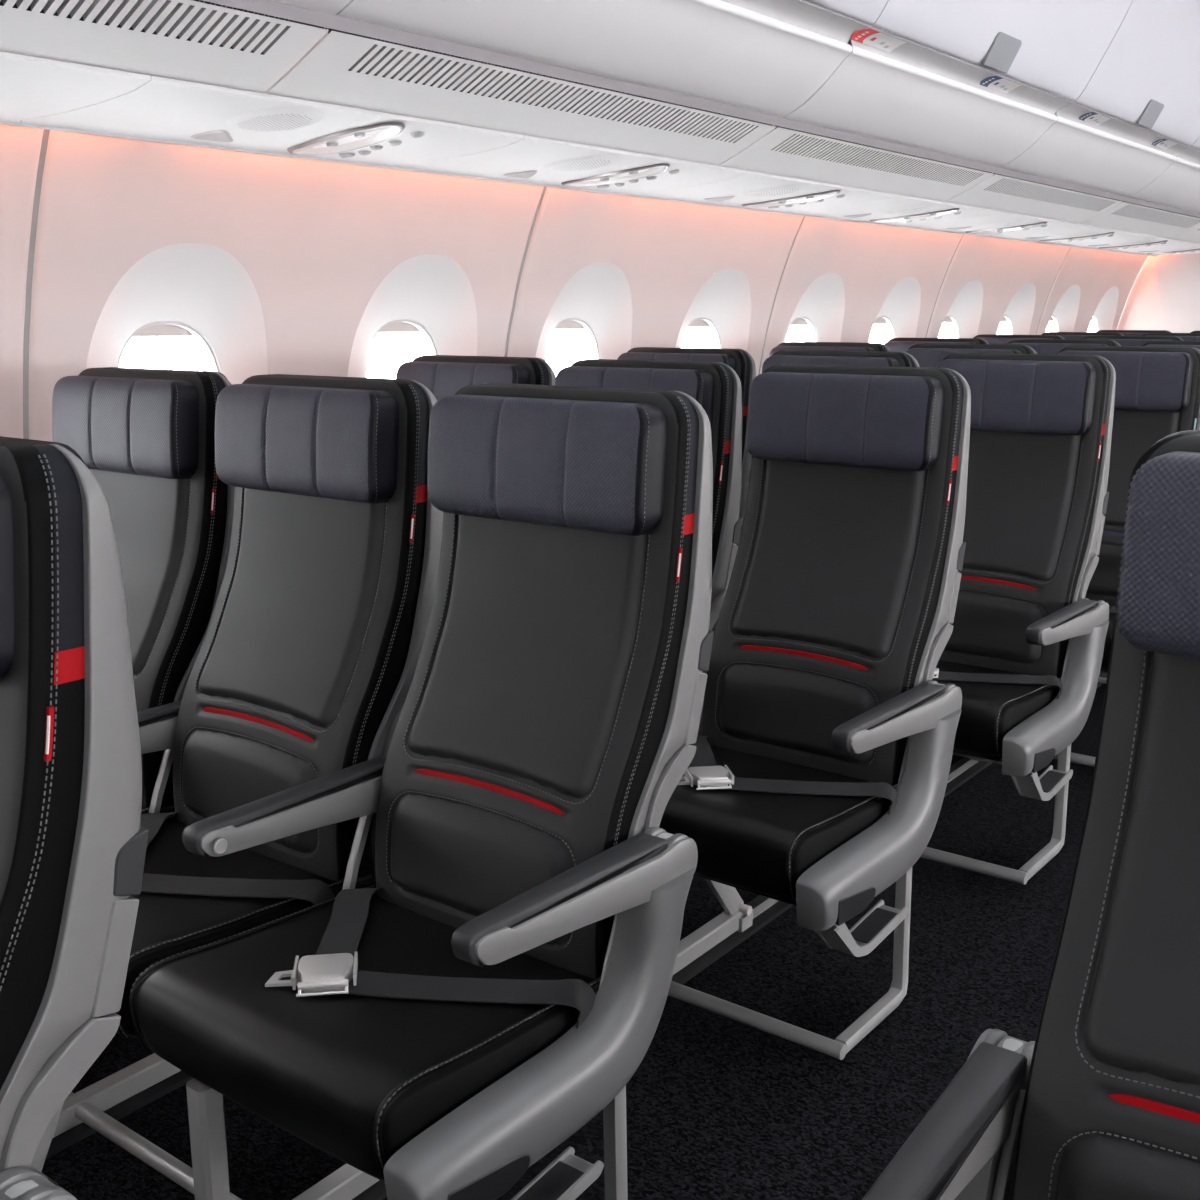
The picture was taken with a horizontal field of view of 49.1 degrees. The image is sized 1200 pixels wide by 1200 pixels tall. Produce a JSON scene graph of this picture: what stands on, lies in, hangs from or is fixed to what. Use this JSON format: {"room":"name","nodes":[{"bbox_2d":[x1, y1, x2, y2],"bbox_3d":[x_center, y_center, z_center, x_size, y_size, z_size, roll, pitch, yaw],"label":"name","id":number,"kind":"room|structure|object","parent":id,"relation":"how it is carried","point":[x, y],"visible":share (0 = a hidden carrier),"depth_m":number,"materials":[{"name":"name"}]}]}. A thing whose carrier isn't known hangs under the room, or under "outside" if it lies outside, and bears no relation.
{"room":"aircraft cabin","nodes":[
{"label":"aircraft cabin","id":0,"kind":"room"},
{"bbox_2d":[41,683,1105,1199],"bbox_3d":[1.946,0.673,2.833,5.600,0.001,10.881,9,15,36],"label":"floor","id":1,"kind":"structure","parent":0,"point":[719,1107],"depth_m":2.29,"materials":[{"name":"carpet"}]},
{"bbox_2d":[46,1070,192,1158],"bbox_3d":[0.524,0.450,3.830,0.075,0.012,10.731,9,15,36],"label":"floor track","id":2,"kind":"object","parent":1,"relation":"on","point":[143,1098],"visible":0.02,"depth_m":2.13,"materials":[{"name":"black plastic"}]},
{"bbox_2d":[53,1053,627,1199],"bbox_3d":[-0.610,0.692,2.048,1.428,0.308,0.505,9,15,36],"label":"frame","id":3,"kind":"object","parent":1,"relation":"on","point":[208,1177],"visible":0.12,"depth_m":1.88,"materials":[{"name":"grey paint"}]},
{"bbox_2d":[52,367,234,813],"bbox_3d":[-0.976,0.052,2.262,0.514,0.866,0.649,9,15,36],"label":"seat","id":4,"kind":"object","parent":3,"relation":"on","point":[146,436],"visible":0.44,"depth_m":2.29,"materials":[{"name":"black leather"}]},
{"bbox_2d":[141,805,174,813],"bbox_3d":[-1.052,0.395,2.278,0.463,0.130,0.463,9,15,36],"label":"seat cushion","id":5,"kind":"object","parent":4,"relation":"on","point":[145,808],"depth_m":2.28,"materials":[{"name":"black leather"}]},
{"bbox_2d":[116,374,443,1040],"bbox_3d":[-0.587,0.115,1.972,0.514,0.866,0.649,9,15,36],"label":"seat","id":6,"kind":"object","parent":3,"relation":"on","point":[302,672],"visible":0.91,"depth_m":2.01,"materials":[{"name":"black leather"}]},
{"bbox_2d":[116,818,374,1035],"bbox_3d":[-0.663,0.458,1.988,0.463,0.130,0.463,9,15,36],"label":"seat cushion","id":7,"kind":"object","parent":6,"relation":"on","point":[188,900],"depth_m":1.91,"materials":[{"name":"black leather"}]},
{"bbox_2d":[129,383,713,1199],"bbox_3d":[-0.193,0.216,1.683,0.530,0.939,0.655,9,15,36],"label":"seat","id":8,"kind":"object","parent":3,"relation":"on","point":[438,1028],"visible":1,"depth_m":1.70,"materials":[{"name":"black leather"}]},
{"bbox_2d":[134,894,599,1180],"bbox_3d":[-0.274,0.521,1.698,0.463,0.130,0.463,9,15,36],"label":"seat cushion","id":9,"kind":"object","parent":8,"relation":"on","point":[359,1069],"depth_m":1.58,"materials":[{"name":"black leather"}]},
{"bbox_2d":[352,682,1103,1199],"bbox_3d":[0.906,0.512,3.546,0.075,0.012,10.731,9,15,36],"label":"floor track","id":10,"kind":"object","parent":1,"relation":"on","point":[765,909],"visible":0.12,"depth_m":2.76,"materials":[{"name":"grey metal"}]},
{"bbox_2d":[668,867,911,1059],"bbox_3d":[-0.076,0.541,2.731,1.428,0.308,0.505,9,15,36],"label":"frame","id":11,"kind":"object","parent":1,"relation":"on","point":[737,916],"visible":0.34,"depth_m":2.40,"materials":[{"name":"grey paint"}]},
{"bbox_2d":[396,355,555,400],"bbox_3d":[-0.442,-0.099,2.945,0.514,0.866,0.649,9,15,36],"label":"seat","id":12,"kind":"object","parent":11,"relation":"on","point":[443,375],"visible":0.12,"depth_m":3.00,"materials":[{"name":"grey plastic"}]},
{"bbox_2d":[555,359,741,735],"bbox_3d":[-0.053,-0.036,2.655,0.514,0.866,0.649,9,15,36],"label":"seat","id":13,"kind":"object","parent":11,"relation":"on","point":[715,386],"visible":0.14,"depth_m":2.70,"materials":[{"name":"black leather"}]},
{"bbox_2d":[659,364,970,956],"bbox_3d":[0.341,0.065,2.367,0.530,0.939,0.655,9,15,36],"label":"seat","id":14,"kind":"object","parent":11,"relation":"on","point":[816,778],"visible":0.92,"depth_m":2.40,"materials":[{"name":"black leather"}]},
{"bbox_2d":[659,744,896,899],"bbox_3d":[0.260,0.370,2.381,0.463,0.130,0.463,9,15,36],"label":"seat cushion","id":15,"kind":"object","parent":14,"relation":"on","point":[780,811],"depth_m":2.22,"materials":[{"name":"black leather"}]},
{"bbox_2d":[920,744,1070,883],"bbox_3d":[0.458,0.390,3.414,1.428,0.308,0.505,9,15,36],"label":"frame","id":16,"kind":"object","parent":1,"relation":"on","point":[1054,846],"visible":0.13,"depth_m":3.03,"materials":[{"name":"grey paint"}]},
{"bbox_2d":[617,347,755,619],"bbox_3d":[0.092,-0.250,3.629,0.514,0.866,0.649,9,15,36],"label":"seat","id":17,"kind":"object","parent":16,"relation":"on","point":[740,361],"visible":0.06,"depth_m":3.68,"materials":[{"name":"black leather"}]},
{"bbox_2d":[712,350,918,630],"bbox_3d":[0.481,-0.186,3.339,0.514,0.866,0.649,9,15,36],"label":"seat","id":18,"kind":"object","parent":16,"relation":"on","point":[813,357],"visible":0.08,"depth_m":3.41,"materials":[{"name":"grey plastic"}]},
{"bbox_2d":[932,353,1115,800],"bbox_3d":[0.874,-0.086,3.050,0.530,0.939,0.655,9,15,36],"label":"seat","id":19,"kind":"object","parent":16,"relation":"on","point":[1024,649],"visible":0.67,"depth_m":3.08,"materials":[{"name":"black leather"}]},
{"bbox_2d":[932,660,1060,755],"bbox_3d":[0.793,0.219,3.064,0.463,0.130,0.463,9,15,36],"label":"seat cushion","id":20,"kind":"object","parent":19,"relation":"on","point":[999,697],"depth_m":2.90,"materials":[{"name":"black leather"}]},
{"bbox_2d":[970,671,1107,766],"bbox_3d":[0.992,0.239,4.098,1.428,0.308,0.505,9,15,36],"label":"frame","id":21,"kind":"object","parent":1,"relation":"on","point":[1075,758],"visible":0.02,"depth_m":3.69,"materials":[{"name":"grey paint"}]},
{"bbox_2d":[769,342,890,356],"bbox_3d":[0.625,-0.400,4.312,0.514,0.866,0.649,9,15,36],"label":"seat","id":22,"kind":"object","parent":21,"relation":"on","point":[836,346],"visible":0.09,"depth_m":4.39,"materials":[{"name":"black leather"}]},
{"bbox_2d":[905,343,1036,367],"bbox_3d":[1.015,-0.337,4.022,0.514,0.866,0.649,9,15,36],"label":"seat","id":23,"kind":"object","parent":21,"relation":"on","point":[929,355],"visible":0.09,"depth_m":4.13,"materials":[{"name":"black leather"}]},
{"bbox_2d":[1058,346,1199,671],"bbox_3d":[1.408,-0.237,3.733,0.530,0.939,0.655,9,15,36],"label":"seat","id":24,"kind":"object","parent":21,"relation":"on","point":[1157,389],"visible":0.27,"depth_m":3.79,"materials":[{"name":"black leather"}]},
{"bbox_2d":[1101,605,1115,667],"bbox_3d":[1.327,0.068,3.747,0.463,0.130,0.463,9,15,36],"label":"seat cushion","id":25,"kind":"object","parent":24,"relation":"on","point":[1106,654],"depth_m":3.47,"materials":[{"name":"grey plastic"}]},
{"bbox_2d":[1098,677,1106,682],"bbox_3d":[1.525,0.088,4.781,1.428,0.308,0.505,9,15,36],"label":"frame","id":26,"kind":"object","parent":1,"relation":"on","point":[1101,680],"visible":0.02,"depth_m":4.49,"materials":[{"name":"grey paint"}]},
{"bbox_2d":[884,338,988,351],"bbox_3d":[1.159,-0.551,4.995,0.514,0.866,0.649,9,15,36],"label":"seat","id":27,"kind":"object","parent":26,"relation":"on","point":[895,344],"visible":0.06,"depth_m":5.11,"materials":[{"name":"black leather"}]},
{"bbox_2d":[1007,339,1120,354],"bbox_3d":[1.548,-0.488,4.705,0.514,0.866,0.649,9,15,36],"label":"seat","id":28,"kind":"object","parent":26,"relation":"on","point":[1041,346],"visible":0.05,"depth_m":4.79,"materials":[{"name":"black leather"}]},
{"bbox_2d":[1143,340,1199,349],"bbox_3d":[1.942,-0.388,4.417,0.530,0.939,0.655,9,15,36],"label":"seat","id":29,"kind":"object","parent":26,"relation":"on","point":[1158,343],"visible":0.04,"depth_m":4.56,"materials":[{"name":"black leather"}]},
{"bbox_3d":[-1.143,0.842,1.365,1.428,0.308,0.505,9,15,36],"label":"frame","id":30,"kind":"object","parent":1,"relation":"on","visible":0},
{"bbox_2d":[0,436,148,1199],"bbox_3d":[-0.727,0.366,1.000,0.530,0.939,0.655,9,15,36],"label":"seat","id":31,"kind":"object","parent":30,"relation":"on","point":[73,843],"visible":1,"depth_m":1.04,"materials":[{"name":"grey plastic"}]},
{"bbox_3d":[2.059,-0.063,5.464,1.428,0.308,0.505,9,15,36],"label":"frame","id":32,"kind":"object","parent":1,"relation":"on","visible":0},
{"bbox_2d":[974,334,1063,344],"bbox_3d":[1.693,-0.702,5.678,0.514,0.866,0.649,9,15,36],"label":"seat","id":33,"kind":"object","parent":32,"relation":"on","point":[990,338],"visible":0.05,"depth_m":5.77,"materials":[{"name":"grey plastic"}]},
{"bbox_2d":[1083,335,1183,345],"bbox_3d":[2.082,-0.639,5.388,0.514,0.866,0.649,9,15,36],"label":"seat","id":34,"kind":"object","parent":32,"relation":"on","point":[1122,340],"visible":0.06,"depth_m":5.46,"materials":[{"name":"grey plastic"}]},
{"bbox_3d":[2.593,-0.213,6.147,1.428,0.308,0.505,9,15,36],"label":"frame","id":35,"kind":"object","parent":1,"relation":"on","visible":0},
{"bbox_2d":[1041,332,1123,339],"bbox_3d":[2.227,-0.853,6.362,0.514,0.866,0.649,9,15,36],"label":"seat","id":36,"kind":"object","parent":35,"relation":"on","point":[1066,335],"visible":0.06,"depth_m":6.44,"materials":[{"name":"black leather"}]},
{"bbox_2d":[1143,333,1199,340],"bbox_3d":[2.616,-0.790,6.072,0.514,0.866,0.649,9,15,36],"label":"seat","id":37,"kind":"object","parent":35,"relation":"on","point":[1185,336],"visible":0.02,"depth_m":6.17,"materials":[{"name":"black leather"}]},
{"bbox_3d":[3.126,-0.364,6.830,1.428,0.308,0.505,9,15,36],"label":"frame","id":38,"kind":"object","parent":1,"relation":"on","visible":0},
{"bbox_2d":[1097,330,1171,335],"bbox_3d":[2.760,-1.004,7.045,0.514,0.866,0.649,9,15,36],"label":"seat","id":39,"kind":"object","parent":38,"relation":"on","point":[1124,332],"visible":0.06,"depth_m":7.12,"materials":[{"name":"black leather"}]},
{"bbox_3d":[0.425,0.917,1.014,0.450,0.308,0.505,9,15,36],"label":"frame","id":40,"kind":"object","parent":1,"relation":"on","visible":0},
{"bbox_2d":[862,430,1199,1199],"bbox_3d":[0.469,0.381,0.927,0.557,0.939,0.655,9,15,36],"label":"seat","id":41,"kind":"object","parent":40,"relation":"on","point":[1104,1102],"visible":1,"depth_m":1.10,"materials":[{"name":"black leather"}]},
{"bbox_2d":[0,124,1147,544],"bbox_3d":[0.227,-0.513,4.283,0.257,1.700,10.104,9,15,36],"label":"wall","id":42,"kind":"structure","parent":0,"point":[315,240],"depth_m":3.21,"materials":[{"name":"grey plastic"}]},
{"bbox_2d":[0,51,150,125],"bbox_3d":[-1.145,-0.762,1.843,0.408,0.058,0.905,9,15,36],"label":"passenger service unit","id":43,"kind":"object","parent":42,"relation":"attached to","point":[31,87],"visible":0.93,"depth_m":2.05,"materials":[{"name":"grey"}]},
{"bbox_2d":[86,243,267,384],"bbox_3d":[-0.929,-0.420,2.912,0.173,0.712,0.476,9,15,36],"label":"window","id":44,"kind":"structure","parent":42,"relation":"in","point":[201,293],"depth_m":2.88,"materials":[{"name":"grey plastic"}]},
{"bbox_2d":[133,325,192,336],"bbox_3d":[-0.974,-0.598,2.908,0.006,0.027,0.179,9,15,36],"label":"shade","id":45,"kind":"object","parent":44,"relation":"attached to","point":[155,330],"depth_m":2.91,"materials":[{"name":"beige plastic"}]},
{"bbox_2d":[20,75,523,168],"bbox_3d":[-0.596,-0.917,2.545,0.408,0.058,0.905,9,15,36],"label":"passenger service unit","id":46,"kind":"object","parent":42,"relation":"attached to","point":[162,109],"visible":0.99,"depth_m":2.45,"materials":[{"name":"grey"}]},
{"bbox_2d":[225,106,322,130],"bbox_3d":[-0.593,-0.875,2.388,0.188,0.025,0.165,9,15,36],"label":"speaker grille","id":47,"kind":"object","parent":46,"relation":"attached to","point":[253,118],"depth_m":2.36,"materials":[{"name":"grey"}]},
{"bbox_2d":[287,122,404,154],"bbox_3d":[-0.517,-0.924,2.629,0.127,0.030,0.361,-11,16,-40],"label":"light","id":48,"kind":"object","parent":46,"relation":"attached to","point":[359,135],"depth_m":2.60,"materials":[{"name":"grey"}]},
{"bbox_2d":[347,254,476,377],"bbox_3d":[-0.492,-0.544,3.470,0.173,0.712,0.476,9,15,36],"label":"window","id":49,"kind":"structure","parent":42,"relation":"in","point":[431,298],"depth_m":3.44,"materials":[{"name":"grey plastic"}]},
{"bbox_2d":[379,322,419,332],"bbox_3d":[-0.537,-0.721,3.467,0.006,0.027,0.179,9,15,36],"label":"shade","id":50,"kind":"object","parent":49,"relation":"attached to","point":[414,327],"depth_m":3.47,"materials":[{"name":"beige plastic"}]},
{"bbox_2d":[394,135,746,195],"bbox_3d":[-0.047,-1.073,3.248,0.408,0.058,0.905,9,15,36],"label":"passenger service unit","id":51,"kind":"object","parent":42,"relation":"attached to","point":[531,160],"visible":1,"depth_m":3.17,"materials":[{"name":"grey"}]},
{"bbox_2d":[543,154,618,170],"bbox_3d":[-0.044,-1.030,3.091,0.188,0.025,0.165,9,15,36],"label":"speaker grille","id":52,"kind":"object","parent":51,"relation":"attached to","point":[577,162],"depth_m":3.06,"materials":[{"name":"grey"}]},
{"bbox_2d":[561,163,669,185],"bbox_3d":[0.032,-1.079,3.332,0.127,0.030,0.361,-11,16,-40],"label":"light","id":53,"kind":"object","parent":51,"relation":"attached to","point":[649,171],"depth_m":3.31,"materials":[{"name":"grey"}]},
{"bbox_2d":[536,263,632,360],"bbox_3d":[-0.056,-0.667,4.029,0.173,0.712,0.476,9,15,36],"label":"window","id":54,"kind":"structure","parent":42,"relation":"in","point":[596,302],"depth_m":4.03,"materials":[{"name":"grey plastic"}]},
{"bbox_2d":[556,321,584,328],"bbox_3d":[-0.101,-0.845,4.026,0.006,0.027,0.179,9,15,36],"label":"shade","id":55,"kind":"object","parent":54,"relation":"attached to","point":[562,324],"depth_m":4.04,"materials":[{"name":"beige plastic"}]},
{"bbox_2d":[675,269,750,350],"bbox_3d":[0.381,-0.790,4.588,0.173,0.712,0.476,9,15,36],"label":"window","id":56,"kind":"structure","parent":42,"relation":"in","point":[721,307],"depth_m":4.60,"materials":[{"name":"grey plastic"}]},
{"bbox_2d":[688,319,709,326],"bbox_3d":[0.336,-0.968,4.585,0.006,0.027,0.179,9,15,36],"label":"shade","id":57,"kind":"object","parent":56,"relation":"attached to","point":[694,322],"depth_m":4.59,"materials":[{"name":"beige plastic"}]},
{"bbox_2d":[623,170,893,213],"bbox_3d":[0.501,-1.228,3.950,0.408,0.058,0.905,9,15,36],"label":"passenger service unit","id":58,"kind":"object","parent":42,"relation":"attached to","point":[756,191],"visible":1,"depth_m":3.89,"materials":[{"name":"grey"}]},
{"bbox_2d":[743,183,805,195],"bbox_3d":[0.504,-1.185,3.793,0.188,0.025,0.165,9,15,36],"label":"speaker grille","id":59,"kind":"object","parent":58,"relation":"attached to","point":[777,189],"depth_m":3.76,"materials":[{"name":"grey"}]},
{"bbox_2d":[742,190,840,206],"bbox_3d":[0.581,-1.234,4.034,0.127,0.030,0.361,-11,16,-40],"label":"light","id":60,"kind":"object","parent":58,"relation":"attached to","point":[817,196],"depth_m":4.01,"materials":[{"name":"grey"}]},
{"bbox_2d":[783,273,844,341],"bbox_3d":[0.818,-0.914,5.147,0.173,0.712,0.476,9,15,36],"label":"window","id":61,"kind":"structure","parent":42,"relation":"in","point":[819,311],"depth_m":5.17,"materials":[{"name":"grey plastic"}]},
{"bbox_2d":[791,318,807,324],"bbox_3d":[0.773,-1.092,5.144,0.006,0.027,0.179,9,15,36],"label":"shade","id":62,"kind":"object","parent":61,"relation":"attached to","point":[797,321],"depth_m":5.15,"materials":[{"name":"beige plastic"}]},
{"bbox_2d":[785,194,999,226],"bbox_3d":[1.050,-1.383,4.653,0.408,0.058,0.905,9,15,36],"label":"passenger service unit","id":63,"kind":"object","parent":42,"relation":"attached to","point":[898,210],"visible":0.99,"depth_m":4.59,"materials":[{"name":"grey"}]},
{"bbox_2d":[880,204,934,213],"bbox_3d":[1.053,-1.340,4.496,0.188,0.025,0.165,9,15,36],"label":"speaker grille","id":64,"kind":"object","parent":63,"relation":"attached to","point":[911,208],"depth_m":4.47,"materials":[{"name":"grey"}]},
{"bbox_2d":[870,208,959,221],"bbox_3d":[1.129,-1.389,4.737,0.127,0.030,0.361,-11,16,-40],"label":"light","id":65,"kind":"object","parent":63,"relation":"attached to","point":[939,213],"depth_m":4.71,"materials":[{"name":"grey"}]},
{"bbox_2d":[868,277,920,343],"bbox_3d":[1.254,-1.037,5.707,0.173,0.712,0.476,9,15,36],"label":"window","id":66,"kind":"structure","parent":42,"relation":"in","point":[898,315],"depth_m":5.74,"materials":[{"name":"grey plastic"}]},
{"bbox_2d":[874,318,886,323],"bbox_3d":[1.209,-1.215,5.703,0.006,0.027,0.179,9,15,36],"label":"shade","id":67,"kind":"object","parent":66,"relation":"attached to","point":[878,320],"depth_m":5.72,"materials":[{"name":"beige plastic"}]},
{"bbox_2d":[943,280,982,337],"bbox_3d":[1.691,-1.161,6.266,0.173,0.712,0.476,9,15,36],"label":"window","id":68,"kind":"structure","parent":42,"relation":"in","point":[962,319],"depth_m":6.31,"materials":[{"name":"grey plastic"}]},
{"bbox_2d":[943,317,951,321],"bbox_3d":[1.646,-1.338,6.262,0.006,0.027,0.179,9,15,36],"label":"shade","id":69,"kind":"object","parent":68,"relation":"attached to","point":[947,319],"depth_m":6.28,"materials":[{"name":"beige plastic"}]},
{"bbox_2d":[901,211,1077,236],"bbox_3d":[1.599,-1.538,5.356,0.408,0.058,0.905,9,15,36],"label":"passenger service unit","id":70,"kind":"object","parent":42,"relation":"attached to","point":[1001,223],"visible":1,"depth_m":5.30,"materials":[{"name":"grey"}]},
{"bbox_2d":[980,218,1028,226],"bbox_3d":[1.602,-1.495,5.199,0.188,0.025,0.165,9,15,36],"label":"speaker grille","id":71,"kind":"object","parent":70,"relation":"attached to","point":[1013,221],"depth_m":5.17,"materials":[{"name":"grey"}]},
{"bbox_2d":[966,222,1046,232],"bbox_3d":[1.678,-1.545,5.439,0.127,0.030,0.361,-11,16,-40],"label":"light","id":72,"kind":"object","parent":70,"relation":"attached to","point":[1027,226],"depth_m":5.41,"materials":[{"name":"grey"}]},
{"bbox_2d":[1001,283,1035,334],"bbox_3d":[2.128,-1.284,6.825,0.173,0.712,0.476,9,15,36],"label":"window","id":73,"kind":"structure","parent":42,"relation":"in","point":[1017,318],"depth_m":6.87,"materials":[{"name":"grey plastic"}]},
{"bbox_2d":[988,223,1138,244],"bbox_3d":[2.148,-1.693,6.058,0.408,0.058,0.905,9,15,36],"label":"passenger service unit","id":74,"kind":"object","parent":42,"relation":"attached to","point":[1080,232],"visible":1,"depth_m":6.00,"materials":[{"name":"grey"}]},
{"bbox_2d":[1039,232,1114,241],"bbox_3d":[2.227,-1.700,6.142,0.127,0.030,0.361,-11,16,-40],"label":"light","id":75,"kind":"object","parent":74,"relation":"attached to","point":[1093,236],"depth_m":6.12,"materials":[{"name":"grey"}]},
{"bbox_2d":[1056,229,1099,236],"bbox_3d":[2.151,-1.650,5.901,0.188,0.025,0.165,9,15,36],"label":"speaker grille","id":76,"kind":"object","parent":74,"relation":"attached to","point":[1089,231],"depth_m":5.87,"materials":[{"name":"grey"}]},
{"bbox_2d":[1048,285,1080,331],"bbox_3d":[2.564,-1.407,7.384,0.173,0.712,0.476,9,15,36],"label":"window","id":77,"kind":"structure","parent":42,"relation":"in","point":[1063,318],"depth_m":7.43,"materials":[{"name":"grey plastic"}]},
{"bbox_2d":[1089,287,1118,331],"bbox_3d":[3.001,-1.531,7.943,0.173,0.712,0.476,9,15,36],"label":"window","id":78,"kind":"structure","parent":42,"relation":"in","point":[1103,317],"depth_m":7.99,"materials":[{"name":"grey plastic"}]},
{"bbox_2d":[1057,233,1187,250],"bbox_3d":[2.697,-1.848,6.761,0.408,0.058,0.905,9,15,36],"label":"passenger service unit","id":79,"kind":"object","parent":42,"relation":"attached to","point":[1142,240],"visible":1,"depth_m":6.71,"materials":[{"name":"grey"}]},
{"bbox_2d":[1099,240,1167,248],"bbox_3d":[2.776,-1.855,6.845,0.127,0.030,0.361,-11,16,-40],"label":"light","id":80,"kind":"object","parent":79,"relation":"attached to","point":[1146,244],"depth_m":6.81,"materials":[{"name":"grey"}]},
{"bbox_2d":[1117,238,1156,243],"bbox_3d":[2.700,-1.805,6.604,0.188,0.025,0.165,9,15,36],"label":"speaker grille","id":81,"kind":"object","parent":79,"relation":"attached to","point":[1144,240],"depth_m":6.57,"materials":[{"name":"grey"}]},
{"bbox_2d":[1112,241,1199,256],"bbox_3d":[3.246,-2.003,7.464,0.408,0.058,0.905,9,15,36],"label":"passenger service unit","id":82,"kind":"object","parent":42,"relation":"attached to","point":[1190,247],"visible":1,"depth_m":7.36,"materials":[{"name":"grey"}]},
{"bbox_2d":[1147,249,1199,253],"bbox_3d":[3.325,-2.010,7.547,0.127,0.030,0.361,-11,16,-40],"label":"light","id":83,"kind":"object","parent":82,"relation":"attached to","point":[1188,250],"depth_m":7.54,"materials":[{"name":"grey"}]},
{"bbox_2d":[1167,245,1199,250],"bbox_3d":[3.249,-1.960,7.306,0.188,0.025,0.165,9,15,36],"label":"speaker grille","id":84,"kind":"object","parent":82,"relation":"attached to","point":[1192,246],"depth_m":7.27,"materials":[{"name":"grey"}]},
{"bbox_2d":[1087,253,1199,332],"bbox_3d":[5.223,-1.457,6.682,5.500,2.500,0.001,9,15,36],"label":"wall","id":85,"kind":"structure","parent":0,"point":[1165,293],"depth_m":7.98,"materials":[{"name":"white plastic"}]},
{"bbox_3d":[2.116,-1.322,2.196,5.090,0.790,10.781,9,15,36],"label":"ceiling","id":86,"kind":"structure","parent":0,"visible":0},
{"bbox_2d":[201,0,350,28],"bbox_3d":[-0.714,-1.076,1.375,0.470,0.620,1.440,9,15,36],"label":"bin","id":87,"kind":"object","parent":86,"relation":"attached to","point":[322,13],"visible":1,"depth_m":2.05,"materials":[{"name":"grey plastic"}]},
{"bbox_2d":[0,0,328,92],"bbox_3d":[-0.942,-0.772,1.620,0.176,0.087,1.434,9,15,36],"label":"vent panel","id":88,"kind":"object","parent":87,"relation":"attached to","point":[198,41],"visible":1,"depth_m":1.98,"materials":[{"name":"white plastic"}]},
{"bbox_2d":[332,0,887,125],"bbox_3d":[0.159,-1.323,2.493,0.470,0.620,1.440,9,15,36],"label":"bin","id":89,"kind":"object","parent":86,"relation":"attached to","point":[755,60],"visible":0.99,"depth_m":2.64,"materials":[{"name":"grey plastic"}]},
{"bbox_2d":[266,28,775,164],"bbox_3d":[-0.069,-1.019,2.738,0.176,0.087,1.434,9,15,36],"label":"vent panel","id":90,"kind":"object","parent":89,"relation":"attached to","point":[342,68],"visible":1,"depth_m":2.57,"materials":[{"name":"white plastic"}]},
{"bbox_2d":[779,0,1132,172],"bbox_3d":[1.032,-1.570,3.611,0.470,0.620,1.440,9,15,36],"label":"bin","id":91,"kind":"object","parent":86,"relation":"attached to","point":[924,97],"visible":0.89,"depth_m":3.59,"materials":[{"name":"grey plastic"}]},
{"bbox_2d":[718,125,993,201],"bbox_3d":[0.805,-1.266,3.856,0.176,0.087,1.434,9,15,36],"label":"vent panel","id":92,"kind":"object","parent":91,"relation":"attached to","point":[782,151],"visible":1,"depth_m":3.73,"materials":[{"name":"white plastic"}]},
{"bbox_2d":[850,28,905,51],"bbox_3d":[0.665,-1.339,3.140,0.046,0.020,0.227,9,15,36],"label":"placard","id":93,"kind":"object","parent":91,"relation":"attached to","point":[868,36],"visible":1,"depth_m":3.14,"materials":[{"name":"white plastic"}]},
{"bbox_2d":[979,75,1020,92],"bbox_3d":[1.144,-1.475,3.753,0.046,0.020,0.227,9,15,36],"label":"placard","id":94,"kind":"object","parent":91,"relation":"attached to","point":[994,82],"visible":1,"depth_m":3.75,"materials":[{"name":"white"}]},
{"bbox_2d":[945,173,1121,222],"bbox_3d":[1.678,-1.513,4.974,0.176,0.087,1.434,9,15,36],"label":"vent panel","id":95,"kind":"object","parent":86,"relation":"attached to","point":[999,192],"visible":0.99,"depth_m":4.87,"materials":[{"name":"white plastic"}]},
{"bbox_2d":[996,0,1199,200],"bbox_3d":[1.906,-1.816,4.729,0.470,0.620,1.440,9,15,36],"label":"bin","id":96,"kind":"object","parent":86,"relation":"attached to","point":[1147,79],"visible":0.86,"depth_m":4.55,"materials":[{"name":"grey plastic"}]},
{"bbox_2d":[1078,111,1110,124],"bbox_3d":[1.666,-1.622,4.421,0.046,0.020,0.227,9,15,36],"label":"placard","id":97,"kind":"object","parent":96,"relation":"attached to","point":[1091,117],"visible":1,"depth_m":4.42,"materials":[{"name":"white"}]},
{"bbox_2d":[1151,138,1177,148],"bbox_3d":[2.190,-1.770,5.093,0.046,0.020,0.227,9,15,36],"label":"placard","id":98,"kind":"object","parent":96,"relation":"attached to","point":[1163,143],"visible":1,"depth_m":5.09,"materials":[{"name":"white plastic"}]},
{"bbox_2d":[1081,201,1199,237],"bbox_3d":[2.551,-1.760,6.092,0.176,0.087,1.434,9,15,36],"label":"vent panel","id":99,"kind":"object","parent":86,"relation":"attached to","point":[1126,216],"visible":0.98,"depth_m":6.00,"materials":[{"name":"white plastic"}]},
{"bbox_2d":[1125,136,1199,217],"bbox_3d":[2.779,-2.063,5.848,0.470,0.620,1.440,9,15,36],"label":"bin","id":100,"kind":"object","parent":86,"relation":"attached to","point":[1177,189],"visible":0.69,"depth_m":5.62,"materials":[{"name":"grey plastic"}]},
{"bbox_3d":[3.653,-2.310,6.966,0.470,0.620,1.440,9,15,36],"label":"bin","id":101,"kind":"object","parent":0,"visible":0},
{"bbox_2d":[1172,225,1199,242],"bbox_3d":[3.425,-2.006,7.210,0.176,0.087,1.434,9,15,36],"label":"vent panel","id":102,"kind":"object","parent":101,"relation":"attached to","point":[1193,234],"visible":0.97,"depth_m":6.80,"materials":[{"name":"white plastic"}]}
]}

